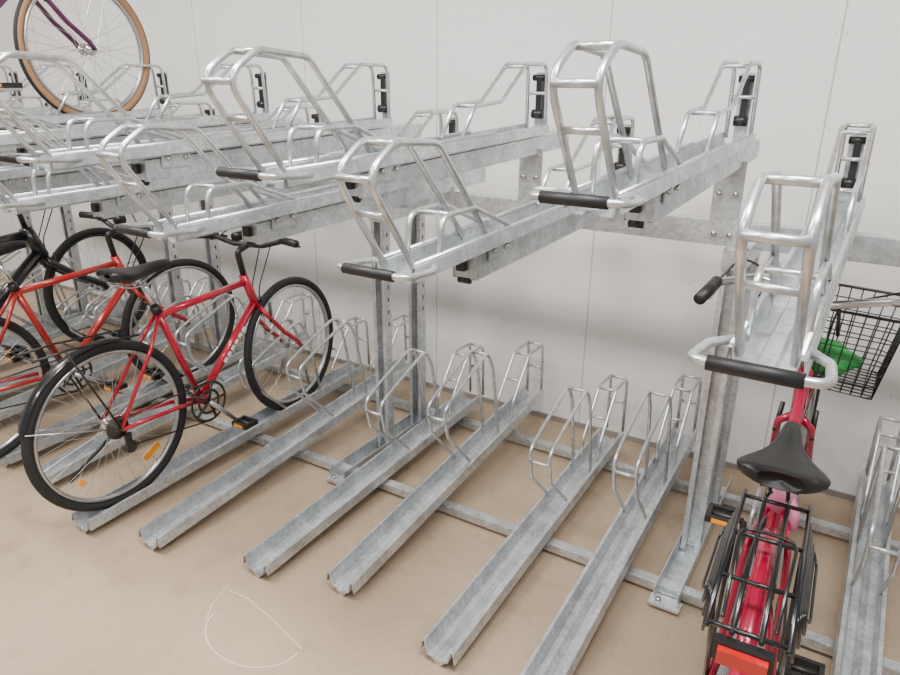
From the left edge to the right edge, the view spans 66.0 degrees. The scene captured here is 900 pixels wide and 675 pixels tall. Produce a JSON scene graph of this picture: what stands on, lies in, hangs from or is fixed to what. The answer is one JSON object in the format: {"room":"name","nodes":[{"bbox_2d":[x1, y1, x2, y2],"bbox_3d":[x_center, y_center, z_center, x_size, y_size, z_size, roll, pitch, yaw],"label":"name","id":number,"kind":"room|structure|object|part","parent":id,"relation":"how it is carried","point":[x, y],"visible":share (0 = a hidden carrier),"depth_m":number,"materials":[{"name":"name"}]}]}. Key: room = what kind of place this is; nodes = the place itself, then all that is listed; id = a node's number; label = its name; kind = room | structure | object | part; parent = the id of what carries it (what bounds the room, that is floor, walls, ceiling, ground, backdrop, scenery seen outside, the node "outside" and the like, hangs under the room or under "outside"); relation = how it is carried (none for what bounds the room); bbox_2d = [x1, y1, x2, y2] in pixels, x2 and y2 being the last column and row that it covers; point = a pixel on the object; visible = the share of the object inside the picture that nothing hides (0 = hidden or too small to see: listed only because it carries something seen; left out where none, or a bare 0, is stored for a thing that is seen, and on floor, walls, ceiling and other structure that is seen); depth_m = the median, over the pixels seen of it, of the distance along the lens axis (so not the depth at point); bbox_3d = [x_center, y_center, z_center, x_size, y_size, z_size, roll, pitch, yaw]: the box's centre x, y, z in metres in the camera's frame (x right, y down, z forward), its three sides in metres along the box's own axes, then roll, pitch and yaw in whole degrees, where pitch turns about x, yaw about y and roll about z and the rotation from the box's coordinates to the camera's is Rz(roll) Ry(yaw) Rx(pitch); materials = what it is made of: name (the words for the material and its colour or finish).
{"room":"bicycle parking room","nodes":[
{"label":"bicycle parking room","id":0,"kind":"room"},
{"bbox_2d":[0,0,899,506],"bbox_3d":[-0.547,-1.348,3.616,12.000,3.200,0.100,13,24,29],"label":"wall","id":1,"kind":"structure","parent":0,"point":[599,304],"depth_m":3.15,"materials":[{"name":"white paint"}]},
{"bbox_2d":[7,270,899,513],"bbox_3d":[-0.589,0.156,4.126,12.000,0.024,0.008,13,24,29],"label":"baseboard","id":2,"kind":"structure","parent":1,"relation":"attached to","point":[828,491],"depth_m":3.47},
{"bbox_2d":[0,273,899,674],"bbox_3d":[-2.137,1.072,1.804,12.000,0.100,6.200,13,24,29],"label":"floor","id":3,"kind":"structure","parent":0,"point":[99,601],"depth_m":2.42,"materials":[{"name":"beige concrete"}]},
{"bbox_2d":[205,586,301,667],"bbox_3d":[-0.634,0.905,2.141,0.402,0.001,0.222,13,24,29],"label":"chalk mark","id":4,"kind":"object","parent":3,"relation":"on","point":[227,586],"visible":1,"depth_m":2.11,"materials":[{"name":"white"}]},
{"bbox_2d":[0,39,899,674],"bbox_3d":[-0.620,-0.174,2.664,6.380,1.660,2.014,13,24,29],"label":"bicycle rack","id":5,"kind":"object","parent":3,"relation":"on","point":[123,162],"visible":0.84,"depth_m":2.26,"materials":[{"name":"metal"}]},
{"bbox_2d":[0,0,149,113],"bbox_3d":[-1.890,-1.288,2.683,0.590,0.919,1.614,13,24,29],"label":"bicycle","id":6,"kind":"object","parent":5,"relation":"on","point":[24,7],"visible":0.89,"depth_m":3.06,"materials":[{"name":"rubber"}]},
{"bbox_3d":[-1.942,-1.290,2.592,0.134,0.488,0.793,13,24,29],"label":"frame","id":7,"kind":"part","parent":6,"relation":"part of","materials":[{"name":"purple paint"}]},
{"bbox_2d":[0,208,150,352],"bbox_3d":[-2.357,-0.245,3.565,1.751,0.978,0.564,-19,28,-42],"label":"bicycle","id":8,"kind":"object","parent":5,"relation":"attached to","point":[39,254],"visible":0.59,"depth_m":3.75,"materials":[{"name":"rubber"}]},
{"bbox_3d":[-2.195,-0.625,3.582,0.030,0.152,0.082,11,23,26],"label":"stem","id":9,"kind":"part","parent":8,"relation":"part of","materials":[{"name":"black plastic"}]},
{"bbox_3d":[-2.383,-0.227,3.405,0.134,0.504,0.877,13,26,29],"label":"frame","id":10,"kind":"part","parent":8,"relation":"part of","materials":[{"name":"black paint"}]},
{"bbox_2d":[0,211,234,457],"bbox_3d":[-1.683,-0.059,3.185,0.588,0.937,1.688,13,25,29],"label":"bicycle","id":11,"kind":"object","parent":5,"relation":"on","point":[17,292],"visible":0.63,"depth_m":3.20,"materials":[{"name":"metal"}]},
{"bbox_3d":[-1.834,-0.259,2.862,0.025,0.131,0.064,13,25,29],"label":"seat post","id":12,"kind":"part","parent":11,"relation":"part of","materials":[{"name":"silver metal"}]},
{"bbox_3d":[-1.814,0.222,2.986,0.006,0.183,0.404,13,24,30],"label":"chain","id":13,"kind":"part","parent":11,"relation":"part of","materials":[{"name":"metal"}]},
{"bbox_3d":[-1.751,-0.059,3.082,0.134,0.488,0.803,13,25,29],"label":"frame","id":14,"kind":"part","parent":11,"relation":"part of","materials":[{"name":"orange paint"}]},
{"bbox_3d":[-1.567,-0.441,3.246,0.031,0.151,0.083,15,25,34],"label":"stem","id":15,"kind":"part","parent":11,"relation":"part of","materials":[{"name":"black plastic"}]},
{"bbox_2d":[14,230,332,511],"bbox_3d":[-1.018,0.050,2.933,0.587,0.935,1.619,13,25,29],"label":"bicycle","id":16,"kind":"object","parent":5,"relation":"on","point":[116,427],"visible":0.96,"depth_m":2.70,"materials":[{"name":"metal"}]},
{"bbox_3d":[-1.139,-0.155,2.628,0.025,0.131,0.064,13,25,29],"label":"seat post","id":17,"kind":"part","parent":16,"relation":"part of","materials":[{"name":"silver metal"}]},
{"bbox_3d":[-1.119,0.326,2.752,0.006,0.183,0.404,13,24,30],"label":"chain","id":18,"kind":"part","parent":16,"relation":"part of","materials":[{"name":"metal"}]},
{"bbox_3d":[-1.063,0.048,2.838,0.134,0.488,0.778,13,25,29],"label":"frame","id":19,"kind":"part","parent":16,"relation":"part of","materials":[{"name":"red paint"}]},
{"bbox_3d":[-0.891,-0.332,2.996,0.032,0.151,0.083,10,22,24],"label":"stem","id":20,"kind":"part","parent":16,"relation":"part of","materials":[{"name":"black plastic"}]},
{"bbox_2d":[693,259,899,674],"bbox_3d":[0.843,0.406,1.791,0.573,1.048,1.671,12,24,27],"label":"bicycle","id":21,"kind":"object","parent":5,"relation":"on","point":[785,466],"visible":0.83,"depth_m":1.39,"materials":[{"name":"metal"}]},
{"bbox_2d":[711,632,775,674],"bbox_3d":[0.463,0.508,1.099,0.091,0.035,0.037,13,24,29],"label":"tail light","id":22,"kind":"object","parent":21,"relation":"on","point":[732,653],"depth_m":1.09,"materials":[{"name":"red plastic"}]},
{"bbox_3d":[0.587,0.454,1.312,0.186,0.111,0.316,12,24,27],"label":"pannier frame","id":23,"kind":"part","parent":21,"relation":"part of","materials":[{"name":"black paint"}]},
{"bbox_3d":[0.803,0.430,1.710,0.134,0.519,0.803,12,24,27],"label":"frame","id":24,"kind":"part","parent":21,"relation":"part of","materials":[{"name":"paint"}]},
{"bbox_3d":[0.976,0.008,1.865,0.032,0.200,0.083,14,24,32],"label":"stem","id":25,"kind":"part","parent":21,"relation":"part of","materials":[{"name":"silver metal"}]},
{"bbox_2d":[758,275,899,399],"bbox_3d":[1.103,-0.008,2.035,0.388,0.260,0.278,14,24,32],"label":"wire basket","id":26,"kind":"object","parent":21,"relation":"on","point":[846,360],"depth_m":1.98,"materials":[{"name":"black metal"}]}
]}

